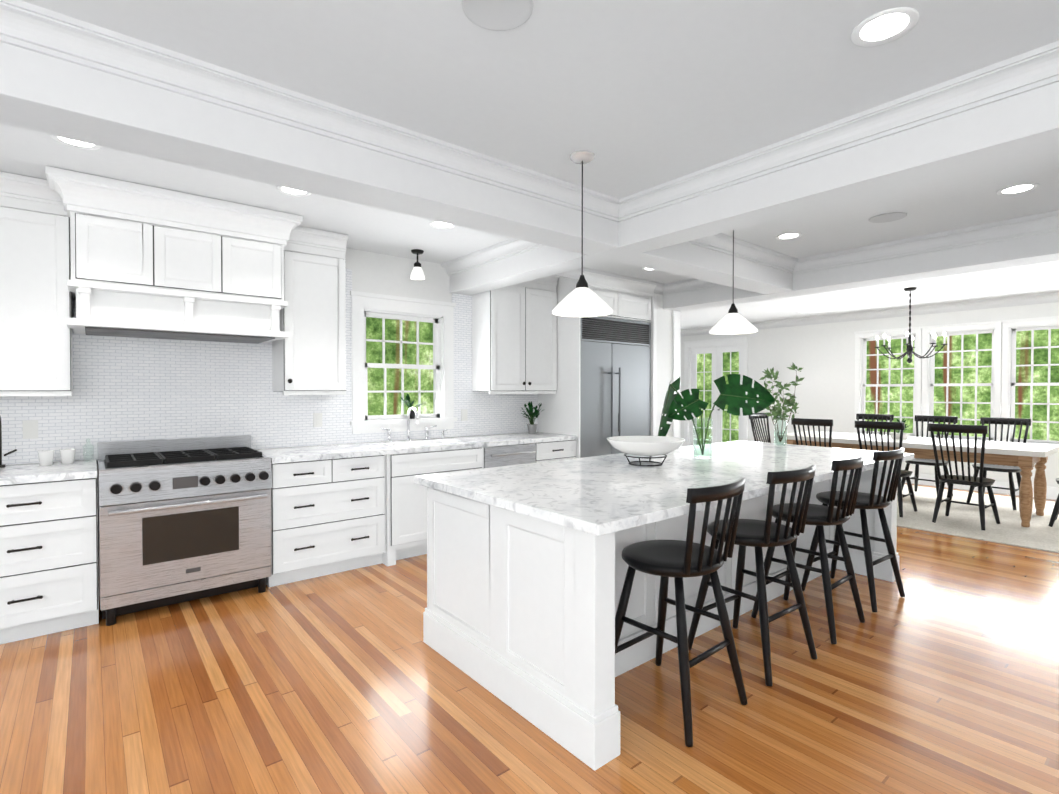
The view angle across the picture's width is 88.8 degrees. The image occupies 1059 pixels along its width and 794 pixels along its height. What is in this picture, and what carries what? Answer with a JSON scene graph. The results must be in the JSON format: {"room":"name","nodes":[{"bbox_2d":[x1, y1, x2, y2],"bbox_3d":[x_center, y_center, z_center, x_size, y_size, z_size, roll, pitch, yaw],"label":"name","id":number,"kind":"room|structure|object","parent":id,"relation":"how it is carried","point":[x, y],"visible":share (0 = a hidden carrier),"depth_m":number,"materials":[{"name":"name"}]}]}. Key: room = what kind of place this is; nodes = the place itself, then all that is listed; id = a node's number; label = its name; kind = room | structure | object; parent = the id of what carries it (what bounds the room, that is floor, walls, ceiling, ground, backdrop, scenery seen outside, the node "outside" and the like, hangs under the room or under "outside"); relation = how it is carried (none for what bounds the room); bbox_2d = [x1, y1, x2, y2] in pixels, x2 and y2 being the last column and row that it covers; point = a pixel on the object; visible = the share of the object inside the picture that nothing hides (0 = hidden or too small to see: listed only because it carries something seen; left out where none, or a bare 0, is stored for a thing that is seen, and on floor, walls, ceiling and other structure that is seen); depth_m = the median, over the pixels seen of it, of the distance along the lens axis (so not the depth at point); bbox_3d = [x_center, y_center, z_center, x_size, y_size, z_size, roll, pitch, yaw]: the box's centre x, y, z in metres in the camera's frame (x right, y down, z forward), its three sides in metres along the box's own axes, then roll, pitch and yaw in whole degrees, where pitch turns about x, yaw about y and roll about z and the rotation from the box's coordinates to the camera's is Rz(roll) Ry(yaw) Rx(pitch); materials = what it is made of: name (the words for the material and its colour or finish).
{"room":"dining room and kitchen","nodes":[
{"label":"dining room and kitchen","id":0,"kind":"room"},
{"bbox_2d":[15,248,527,590],"bbox_3d":[-2.014,0.021,4.410,8.600,2.600,0.160,-1,1,-39],"label":"wall","id":1,"kind":"structure","parent":0,"point":[377,273],"depth_m":4.93,"materials":[{"name":"paint"}]},
{"bbox_2d":[0,269,537,464],"bbox_3d":[-2.600,-0.340,3.818,6.930,1.504,0.012,-1,1,-39],"label":"tile backsplash","id":2,"kind":"structure","parent":1,"relation":"attached to","point":[129,389],"depth_m":3.96,"materials":[{"name":"tile"}]},
{"bbox_2d":[22,420,37,438],"bbox_3d":[-3.126,0.203,3.385,0.072,0.116,0.008,-1,1,-39],"label":"electrical outlet","id":3,"kind":"object","parent":2,"relation":"attached to","point":[30,429],"visible":1,"depth_m":3.38,"materials":[{"name":"white plastic"}]},
{"bbox_2d":[0,171,72,396],"bbox_3d":[-3.270,-0.632,3.011,1.096,1.259,0.383,-1,1,-39],"label":"upper cabinet","id":4,"kind":"object","parent":2,"relation":"attached to","point":[36,346],"visible":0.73,"depth_m":3.15,"materials":[{"name":"paint"}]},
{"bbox_2d":[45,166,302,343],"bbox_3d":[-2.313,-0.835,3.618,1.346,0.862,0.644,-1,1,-39],"label":"range hood","id":5,"kind":"object","parent":2,"relation":"attached to","point":[152,262],"visible":1,"depth_m":3.38,"materials":[{"name":"paint"}]},
{"bbox_2d":[272,226,347,394],"bbox_3d":[-1.729,-0.646,4.265,0.470,1.259,0.385,-1,1,-39],"label":"upper cabinet","id":6,"kind":"object","parent":2,"relation":"attached to","point":[309,356],"visible":0.85,"depth_m":4.15,"materials":[{"name":"paint"}]},
{"bbox_2d":[313,413,321,426],"bbox_3d":[-1.760,0.190,4.495,0.072,0.116,0.008,-1,1,-39],"label":"electrical outlet","id":7,"kind":"object","parent":2,"relation":"attached to","point":[317,419],"visible":1,"depth_m":4.49,"materials":[{"name":"white plastic"}]},
{"bbox_2d":[461,409,467,420],"bbox_3d":[-0.650,0.179,5.396,0.072,0.116,0.008,-1,1,-39],"label":"electrical outlet","id":8,"kind":"object","parent":2,"relation":"attached to","point":[464,414],"visible":1,"depth_m":5.39,"materials":[{"name":"white plastic"}]},
{"bbox_2d":[472,275,559,393],"bbox_3d":[-0.127,-0.662,5.564,0.855,1.259,0.383,-1,1,-39],"label":"upper cabinet","id":9,"kind":"object","parent":2,"relation":"attached to","point":[514,339],"visible":0.81,"depth_m":5.41,"materials":[{"name":"paint"}]},
{"bbox_2d":[350,291,456,433],"bbox_3d":[-1.185,-0.301,5.043,1.050,1.230,0.216,-1,1,-39],"label":"kitchen window","id":10,"kind":"structure","parent":1,"relation":"in","point":[440,313],"depth_m":5.01,"materials":[{"name":"paint"}]},
{"bbox_2d":[400,394,422,418],"bbox_3d":[-1.084,0.082,5.049,0.230,0.240,0.283,-1,1,-39],"label":"potted plant","id":11,"kind":"object","parent":10,"relation":"on","point":[406,400],"depth_m":5.00,"materials":[{"name":"green plant"}]},
{"bbox_2d":[441,238,544,275],"bbox_3d":[-0.254,-1.229,4.563,0.095,0.105,1.800,-1,1,-39],"label":"crown molding","id":12,"kind":"structure","parent":1,"relation":"attached to","point":[510,247],"depth_m":4.68,"materials":[{"name":"paint"}]},
{"bbox_2d":[0,483,1058,793],"bbox_3d":[0.951,1.356,4.027,13.100,0.060,11.800,-1,1,-39],"label":"floor","id":13,"kind":"structure","parent":0,"point":[942,677],"depth_m":2.39,"materials":[{"name":"brown wood"}]},
{"bbox_2d":[0,460,98,643],"bbox_3d":[-3.145,0.881,2.966,1.211,0.916,0.639,-1,1,-39],"label":"base cabinet","id":14,"kind":"object","parent":13,"relation":"on","point":[49,514],"depth_m":2.99,"materials":[{"name":"paint"}]},
{"bbox_2d":[0,416,16,467],"bbox_3d":[-3.095,0.259,3.184,0.103,0.321,0.177,-1,1,-39],"label":"faucet","id":15,"kind":"object","parent":14,"relation":"on","point":[4,465],"visible":1,"depth_m":3.22,"materials":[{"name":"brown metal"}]},
{"bbox_2d":[38,450,54,465],"bbox_3d":[-2.960,0.373,3.311,0.080,0.090,0.079,-1,1,-39],"label":"cup","id":16,"kind":"object","parent":14,"relation":"on","point":[46,457],"depth_m":3.29,"materials":[{"name":"white ceramic"}]},
{"bbox_2d":[60,449,75,463],"bbox_3d":[-2.895,0.372,3.389,0.080,0.090,0.079,-1,1,-39],"label":"cup","id":17,"kind":"object","parent":14,"relation":"on","point":[67,456],"depth_m":3.37,"materials":[{"name":"white ceramic"}]},
{"bbox_2d":[83,438,93,461],"bbox_3d":[-2.830,0.341,3.467,0.056,0.150,0.055,-1,1,-39],"label":"bottle","id":18,"kind":"object","parent":14,"relation":"on","point":[88,438],"depth_m":3.47,"materials":[{"name":"clear glass"}]},
{"bbox_2d":[97,435,271,625],"bbox_3d":[-2.291,0.816,3.610,0.916,1.030,0.718,-1,1,-39],"label":"range","id":19,"kind":"object","parent":13,"relation":"on","point":[180,520],"visible":1,"depth_m":3.38,"materials":[{"name":"silver metal"}]},
{"bbox_2d":[257,443,391,586],"bbox_3d":[-1.624,0.866,4.193,0.841,0.916,0.654,-1,1,-39],"label":"base cabinet","id":20,"kind":"object","parent":13,"relation":"on","point":[337,508],"depth_m":3.97,"materials":[{"name":"paint"}]},
{"bbox_2d":[360,437,487,564],"bbox_3d":[-0.950,0.860,4.740,0.906,0.916,0.654,-1,1,-39],"label":"base cabinet","id":21,"kind":"object","parent":13,"relation":"on","point":[410,459],"depth_m":4.39,"materials":[{"name":"paint"}]},
{"bbox_2d":[381,407,446,441],"bbox_3d":[-1.024,0.243,4.919,0.651,0.312,0.212,-1,1,-39],"label":"faucet","id":22,"kind":"object","parent":21,"relation":"on","point":[408,428],"visible":1,"depth_m":4.94,"materials":[{"name":"silver metal"}]},
{"bbox_2d":[464,434,539,467],"bbox_3d":[-0.363,0.854,5.217,0.613,0.916,0.654,-1,1,-39],"label":"dishwasher","id":23,"kind":"object","parent":13,"relation":"on","point":[503,449],"depth_m":5.04,"materials":[{"name":"metal"}]},
{"bbox_2d":[512,432,577,461],"bbox_3d":[0.084,0.850,5.580,0.540,0.916,0.654,-1,1,-39],"label":"base cabinet","id":24,"kind":"object","parent":13,"relation":"on","point":[553,446],"depth_m":5.38,"materials":[{"name":"paint"}]},
{"bbox_2d":[520,401,542,433],"bbox_3d":[0.029,0.217,5.733,0.275,0.346,0.244,-1,1,-39],"label":"potted plant","id":25,"kind":"object","parent":24,"relation":"on","point":[532,427],"visible":1,"depth_m":5.72,"materials":[{"name":"green plant"}]},
{"bbox_2d":[538,271,656,457],"bbox_3d":[0.771,0.002,6.079,1.165,2.598,0.729,-1,1,-39],"label":"tall cabinet","id":26,"kind":"object","parent":13,"relation":"on","point":[624,299],"visible":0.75,"depth_m":5.70,"materials":[{"name":"paint"}]},
{"bbox_2d":[580,316,650,457],"bbox_3d":[0.775,0.224,6.089,1.140,2.155,0.722,-1,1,-39],"label":"fridge","id":27,"kind":"object","parent":13,"relation":"on","point":[615,376],"visible":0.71,"depth_m":5.79,"materials":[{"name":"grey metal"}]},
{"bbox_2d":[419,464,899,770],"bbox_3d":[1.065,0.895,3.453,3.190,0.876,1.294,-1,1,-39],"label":"kitchen island","id":28,"kind":"object","parent":13,"relation":"on","point":[527,566],"depth_m":2.44,"materials":[{"name":"paint"}]},
{"bbox_2d":[414,440,913,535],"bbox_3d":[1.088,0.438,3.419,3.300,0.040,1.362,-1,1,-39],"label":"island countertop","id":29,"kind":"structure","parent":28,"relation":"on","point":[594,495],"depth_m":2.76,"materials":[{"name":"white stone"}]},
{"bbox_2d":[607,436,684,465],"bbox_3d":[0.721,0.339,3.363,0.480,0.158,0.480,-1,1,-39],"label":"bowl","id":30,"kind":"object","parent":29,"relation":"on","point":[650,446],"visible":1,"depth_m":3.24,"materials":[{"name":"white ceramic"}]},
{"bbox_2d":[658,374,774,458],"bbox_3d":[1.244,0.128,3.670,0.701,0.573,0.535,-1,1,-39],"label":"vase","id":31,"kind":"object","parent":29,"relation":"on","point":[733,396],"visible":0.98,"depth_m":3.68,"materials":[{"name":"clear glass"}]},
{"bbox_2d":[759,363,804,446],"bbox_3d":[2.069,0.059,4.468,0.280,0.692,0.318,-1,1,-39],"label":"vase","id":32,"kind":"object","parent":29,"relation":"on","point":[776,412],"visible":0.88,"depth_m":4.47,"materials":[{"name":"clear glass"}]},
{"bbox_2d":[615,477,747,746],"bbox_3d":[0.641,0.846,2.373,0.464,0.993,0.513,-1,1,-41],"label":"stool","id":33,"kind":"object","parent":13,"relation":"on","point":[677,560],"visible":1,"depth_m":2.27,"materials":[{"name":"black paint"}]},
{"bbox_2d":[688,465,816,686],"bbox_3d":[1.160,0.841,2.795,0.464,0.993,0.513,-1,1,-37],"label":"stool","id":34,"kind":"object","parent":13,"relation":"on","point":[758,535],"visible":0.94,"depth_m":2.68,"materials":[{"name":"black paint"}]},
{"bbox_2d":[751,454,864,643],"bbox_3d":[1.673,0.836,3.212,0.464,0.993,0.513,-1,1,-41],"label":"stool","id":35,"kind":"object","parent":13,"relation":"on","point":[820,516],"visible":0.9,"depth_m":3.07,"materials":[{"name":"black paint"}]},
{"bbox_2d":[801,448,904,611],"bbox_3d":[2.184,0.831,3.627,0.464,0.993,0.513,0,1,-36],"label":"stool","id":36,"kind":"object","parent":13,"relation":"on","point":[871,500],"visible":0.79,"depth_m":3.49,"materials":[{"name":"black paint"}]},
{"bbox_2d":[897,484,1058,552],"bbox_3d":[4.716,1.290,6.505,2.830,0.012,4.800,-1,1,-39],"label":"rug","id":37,"kind":"object","parent":13,"relation":"on","point":[963,520],"visible":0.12,"depth_m":5.67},
{"bbox_2d":[749,413,770,442],"bbox_3d":[3.525,0.754,7.796,0.470,1.024,0.597,0,1,-35],"label":"dining chair","id":38,"kind":"object","parent":37,"relation":"on","point":[754,416],"visible":0.33,"depth_m":7.98,"materials":[{"name":"black paint"}]},
{"bbox_2d":[791,418,832,446],"bbox_3d":[3.543,0.768,6.588,0.597,1.024,0.470,-1,1,-39],"label":"dining chair","id":39,"kind":"object","parent":37,"relation":"on","point":[811,422],"visible":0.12,"depth_m":6.40,"materials":[{"name":"black paint"}]},
{"bbox_2d":[856,414,893,434],"bbox_3d":[4.713,0.757,7.538,0.597,1.024,0.470,-1,1,-38],"label":"dining chair","id":40,"kind":"object","parent":37,"relation":"on","point":[881,417],"visible":0.23,"depth_m":7.69,"materials":[{"name":"black paint"}]},
{"bbox_2d":[855,420,916,516],"bbox_3d":[3.985,0.775,6.045,0.597,1.024,0.470,-1,1,-41],"label":"dining chair","id":41,"kind":"object","parent":37,"relation":"on","point":[875,425],"visible":0.56,"depth_m":5.86,"materials":[{"name":"black paint"}]},
{"bbox_2d":[775,431,1058,526],"bbox_3d":[4.530,0.897,6.555,1.050,0.772,2.640,-1,1,-39],"label":"dining table","id":42,"kind":"object","parent":37,"relation":"on","point":[1024,457],"visible":0.56,"depth_m":5.86,"materials":[{"name":"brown wood"}]},
{"bbox_2d":[889,418,910,438],"bbox_3d":[4.502,0.379,6.572,0.280,0.261,0.270,-1,1,-39],"label":"centerpiece plant","id":43,"kind":"object","parent":42,"relation":"on","point":[905,435],"visible":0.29,"depth_m":6.53,"materials":[{"name":"green plant"}]},
{"bbox_2d":[901,415,957,495],"bbox_3d":[5.156,0.763,6.993,0.597,1.024,0.470,0,1,-35],"label":"dining chair","id":44,"kind":"object","parent":37,"relation":"on","point":[917,462],"visible":0.56,"depth_m":7.02,"materials":[{"name":"black paint"}]},
{"bbox_2d":[928,423,999,530],"bbox_3d":[4.425,0.781,5.503,0.597,1.024,0.470,-1,1,-37],"label":"dining chair","id":45,"kind":"object","parent":37,"relation":"on","point":[980,481],"visible":1,"depth_m":5.41,"materials":[{"name":"black paint"}]},
{"bbox_2d":[966,417,1030,509],"bbox_3d":[5.597,0.770,6.450,0.597,1.024,0.470,0,1,-36],"label":"dining chair","id":46,"kind":"object","parent":37,"relation":"on","point":[1011,470],"visible":0.65,"depth_m":6.45,"materials":[{"name":"black paint"}]},
{"bbox_2d":[1048,478,1058,526],"bbox_3d":[5.540,0.783,5.314,0.470,1.024,0.597,-1,1,-42],"label":"dining chair","id":47,"kind":"object","parent":37,"relation":"on","point":[1054,515],"visible":1,"depth_m":5.37,"materials":[{"name":"black paint"}]},
{"bbox_2d":[0,0,1058,329],"bbox_3d":[0.951,-1.314,3.995,13.100,0.080,11.800,-1,1,-39],"label":"ceiling","id":48,"kind":"structure","parent":0,"point":[634,96],"depth_m":2.21,"materials":[{"name":"paint"}]},
{"bbox_2d":[51,135,100,149],"bbox_3d":[-2.217,-1.255,2.645,0.194,0.006,0.194,-1,1,-39],"label":"recessed light","id":49,"kind":"object","parent":48,"relation":"in","point":[77,144],"visible":0.46,"depth_m":2.68,"materials":[{"name":"paint"}]},
{"bbox_2d":[277,186,310,195],"bbox_3d":[-1.438,-1.262,3.304,0.194,0.006,0.194,-1,1,-39],"label":"recessed light","id":50,"kind":"object","parent":48,"relation":"in","point":[289,191],"visible":0.6,"depth_m":3.33,"materials":[{"name":"paint"}]},
{"bbox_2d":[0,0,622,221],"bbox_3d":[-1.638,-1.195,1.727,5.820,0.105,0.095,-1,1,-39],"label":"crown molding","id":51,"kind":"structure","parent":48,"relation":"attached to","point":[50,32],"depth_m":2.17,"materials":[{"name":"paint"}]},
{"bbox_2d":[0,42,792,293],"bbox_3d":[-0.794,-1.123,2.656,8.300,0.270,0.280,-1,1,-39],"label":"beam","id":52,"kind":"structure","parent":48,"relation":"attached to","point":[45,94],"depth_m":2.34,"materials":[{"name":"paint"}]},
{"bbox_2d":[410,249,424,279],"bbox_3d":[-0.983,-1.160,4.744,0.124,0.245,0.124,-1,1,-39],"label":"light","id":53,"kind":"object","parent":48,"relation":"hanging from","point":[417,273],"visible":1,"depth_m":4.71,"materials":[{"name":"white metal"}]},
{"bbox_2d":[429,221,455,228],"bbox_3d":[-0.641,-1.271,3.989,0.194,0.006,0.194,-1,1,-39],"label":"recessed light","id":54,"kind":"object","parent":48,"relation":"in","point":[437,224],"visible":0.67,"depth_m":4.01,"materials":[{"name":"paint"}]},
{"bbox_2d":[462,0,532,30],"bbox_3d":[-0.101,-1.242,1.723,0.228,0.008,0.228,-1,1,-39],"label":"ceiling speaker","id":55,"kind":"object","parent":48,"relation":"attached to","point":[499,15],"visible":1,"depth_m":1.75,"materials":[{"name":"grey plastic"}]},
{"bbox_2d":[552,151,612,316],"bbox_3d":[0.276,-0.850,2.833,0.316,0.820,0.316,-1,1,-39],"label":"pendant light","id":56,"kind":"object","parent":48,"relation":"hanging from","point":[582,299],"visible":1,"depth_m":2.79,"materials":[{"name":"white metal"}]},
{"bbox_2d":[709,230,756,334],"bbox_3d":[1.417,-0.861,3.760,0.316,0.820,0.316,-1,1,-39],"label":"pendant light","id":57,"kind":"object","parent":48,"relation":"hanging from","point":[732,321],"visible":0.88,"depth_m":3.71,"materials":[{"name":"white metal"}]},
{"bbox_2d":[687,233,799,271],"bbox_3d":[1.680,-1.227,4.423,2.010,0.105,0.095,-1,1,-39],"label":"crown molding","id":58,"kind":"structure","parent":48,"relation":"attached to","point":[720,242],"depth_m":4.56,"materials":[{"name":"paint"}]},
{"bbox_2d":[450,82,1058,295],"bbox_3d":[1.768,-1.118,2.341,0.240,0.272,7.800,-1,1,-39],"label":"beam","id":59,"kind":"structure","parent":48,"relation":"attached to","point":[1022,125],"depth_m":2.59,"materials":[{"name":"paint"}]},
{"bbox_2d":[775,232,801,239],"bbox_3d":[2.055,-1.274,4.286,0.194,0.006,0.194,-1,1,-39],"label":"recessed light","id":60,"kind":"object","parent":48,"relation":"in","point":[789,236],"visible":1,"depth_m":4.29,"materials":[{"name":"paint"}]},
{"bbox_2d":[616,41,1058,219],"bbox_3d":[2.357,-1.190,1.350,0.095,0.105,5.520,-1,1,-39],"label":"crown molding","id":61,"kind":"structure","parent":48,"relation":"attached to","point":[1039,67],"depth_m":2.39,"materials":[{"name":"paint"}]},
{"bbox_2d":[663,231,1058,311],"bbox_3d":[3.724,-1.136,3.930,0.320,0.274,7.799,-1,1,-39],"label":"beam","id":62,"kind":"structure","parent":48,"relation":"attached to","point":[1028,250],"depth_m":4.51,"materials":[{"name":"paint"}]},
{"bbox_2d":[851,7,918,46],"bbox_3d":[1.196,-1.245,1.823,0.194,0.006,0.194,-1,1,-39],"label":"recessed light","id":63,"kind":"object","parent":48,"relation":"in","point":[885,26],"visible":1,"depth_m":1.82,"materials":[{"name":"paint"}]},
{"bbox_2d":[869,212,906,222],"bbox_3d":[2.533,-1.268,3.824,0.228,0.008,0.228,-1,1,-39],"label":"ceiling speaker","id":64,"kind":"object","parent":48,"relation":"attached to","point":[887,217],"visible":0.98,"depth_m":3.82,"materials":[{"name":"grey plastic"}]},
{"bbox_2d":[874,287,947,362],"bbox_3d":[4.564,-0.854,6.484,0.711,0.900,0.711,-1,1,-39],"label":"chandelier","id":65,"kind":"object","parent":48,"relation":"hanging from","point":[910,347],"visible":1,"depth_m":6.47,"materials":[{"name":"black metal"}]},
{"bbox_2d":[790,210,1058,274],"bbox_3d":[4.248,-1.201,2.951,0.100,0.120,5.620,-1,1,-39],"label":"crown molding","id":66,"kind":"structure","parent":48,"relation":"attached to","point":[1047,222],"depth_m":4.23,"materials":[{"name":"paint"}]},
{"bbox_2d":[996,183,1038,195],"bbox_3d":[2.968,-1.262,3.289,0.194,0.006,0.194,-1,1,-39],"label":"recessed light","id":67,"kind":"object","parent":48,"relation":"in","point":[1018,189],"visible":0.96,"depth_m":3.29,"materials":[{"name":"paint"}]},
{"bbox_2d":[649,293,672,436],"bbox_3d":[1.394,-0.005,6.637,0.500,2.600,0.660,-1,1,-39],"label":"wall","id":68,"kind":"structure","parent":0,"point":[664,349],"depth_m":6.34,"materials":[{"name":"paint"}]},
{"bbox_2d":[555,267,663,294],"bbox_3d":[0.724,-1.241,5.592,2.240,0.105,0.095,-1,1,-39],"label":"crown molding","id":69,"kind":"structure","parent":68,"relation":"attached to","point":[574,274],"depth_m":5.62,"materials":[{"name":"paint"}]},
{"bbox_2d":[652,294,678,437],"bbox_3d":[1.602,0.058,6.368,0.478,2.480,0.021,-1,1,-39],"label":"door frame","id":70,"kind":"structure","parent":68,"relation":"attached to","point":[675,423],"depth_m":6.24,"materials":[{"name":"paint"}]},
{"bbox_2d":[679,311,680,437],"bbox_3d":[0.458,0.037,8.189,0.043,2.480,4.293,-1,1,-39],"label":"door frame","id":71,"kind":"structure","parent":68,"relation":"attached to","point":[679,311],"depth_m":6.52,"materials":[{"name":"paint"}]},
{"bbox_2d":[664,278,719,294],"bbox_3d":[1.917,-1.244,5.824,0.095,0.105,1.020,-1,1,-39],"label":"crown molding","id":72,"kind":"structure","parent":68,"relation":"attached to","point":[689,284],"depth_m":6.03,"materials":[{"name":"paint"}]},
{"bbox_2d":[680,302,1058,486],"bbox_3d":[5.787,-0.021,7.939,0.160,2.600,11.400,-1,1,-39],"label":"wall","id":73,"kind":"structure","parent":0,"point":[822,356],"depth_m":8.90,"materials":[{"name":"paint"}]},
{"bbox_2d":[683,336,748,445],"bbox_3d":[3.646,0.064,10.543,0.200,2.372,1.384,-1,1,-39],"label":"french door","id":74,"kind":"structure","parent":73,"relation":"in","point":[717,348],"depth_m":10.56,"materials":[{"name":"paint"}]},
{"bbox_2d":[681,292,1058,335],"bbox_3d":[5.686,-1.260,7.842,0.100,0.120,11.400,-1,1,-39],"label":"crown molding","id":75,"kind":"structure","parent":73,"relation":"attached to","point":[1051,297],"depth_m":7.94,"materials":[{"name":"paint"}]},
{"bbox_2d":[854,316,1058,451],"bbox_3d":[6.329,-0.165,7.230,0.210,1.705,3.590,-1,1,-39],"label":"dining window","id":76,"kind":"structure","parent":73,"relation":"in","point":[1004,338],"depth_m":7.54,"materials":[{"name":"paint"}]},
{"bbox_2d":[901,473,1058,499],"bbox_3d":[6.656,1.215,6.740,0.027,0.163,8.360,-1,1,-39],"label":"baseboard","id":77,"kind":"structure","parent":73,"relation":"attached to","point":[1052,493],"depth_m":7.24,"materials":[{"name":"paint"}]},
{"label":"outside","id":78,"kind":"structure","parent":0,"visible":0},
{"bbox_2d":[366,317,432,414],"bbox_3d":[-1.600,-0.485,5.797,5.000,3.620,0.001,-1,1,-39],"label":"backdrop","id":79,"kind":"structure","parent":78,"point":[374,355],"depth_m":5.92,"materials":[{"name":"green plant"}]},
{"bbox_2d":[697,329,1058,444],"bbox_3d":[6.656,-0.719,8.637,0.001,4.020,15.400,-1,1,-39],"label":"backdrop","id":80,"kind":"structure","parent":78,"point":[1023,375],"depth_m":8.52,"materials":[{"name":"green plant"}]}
]}

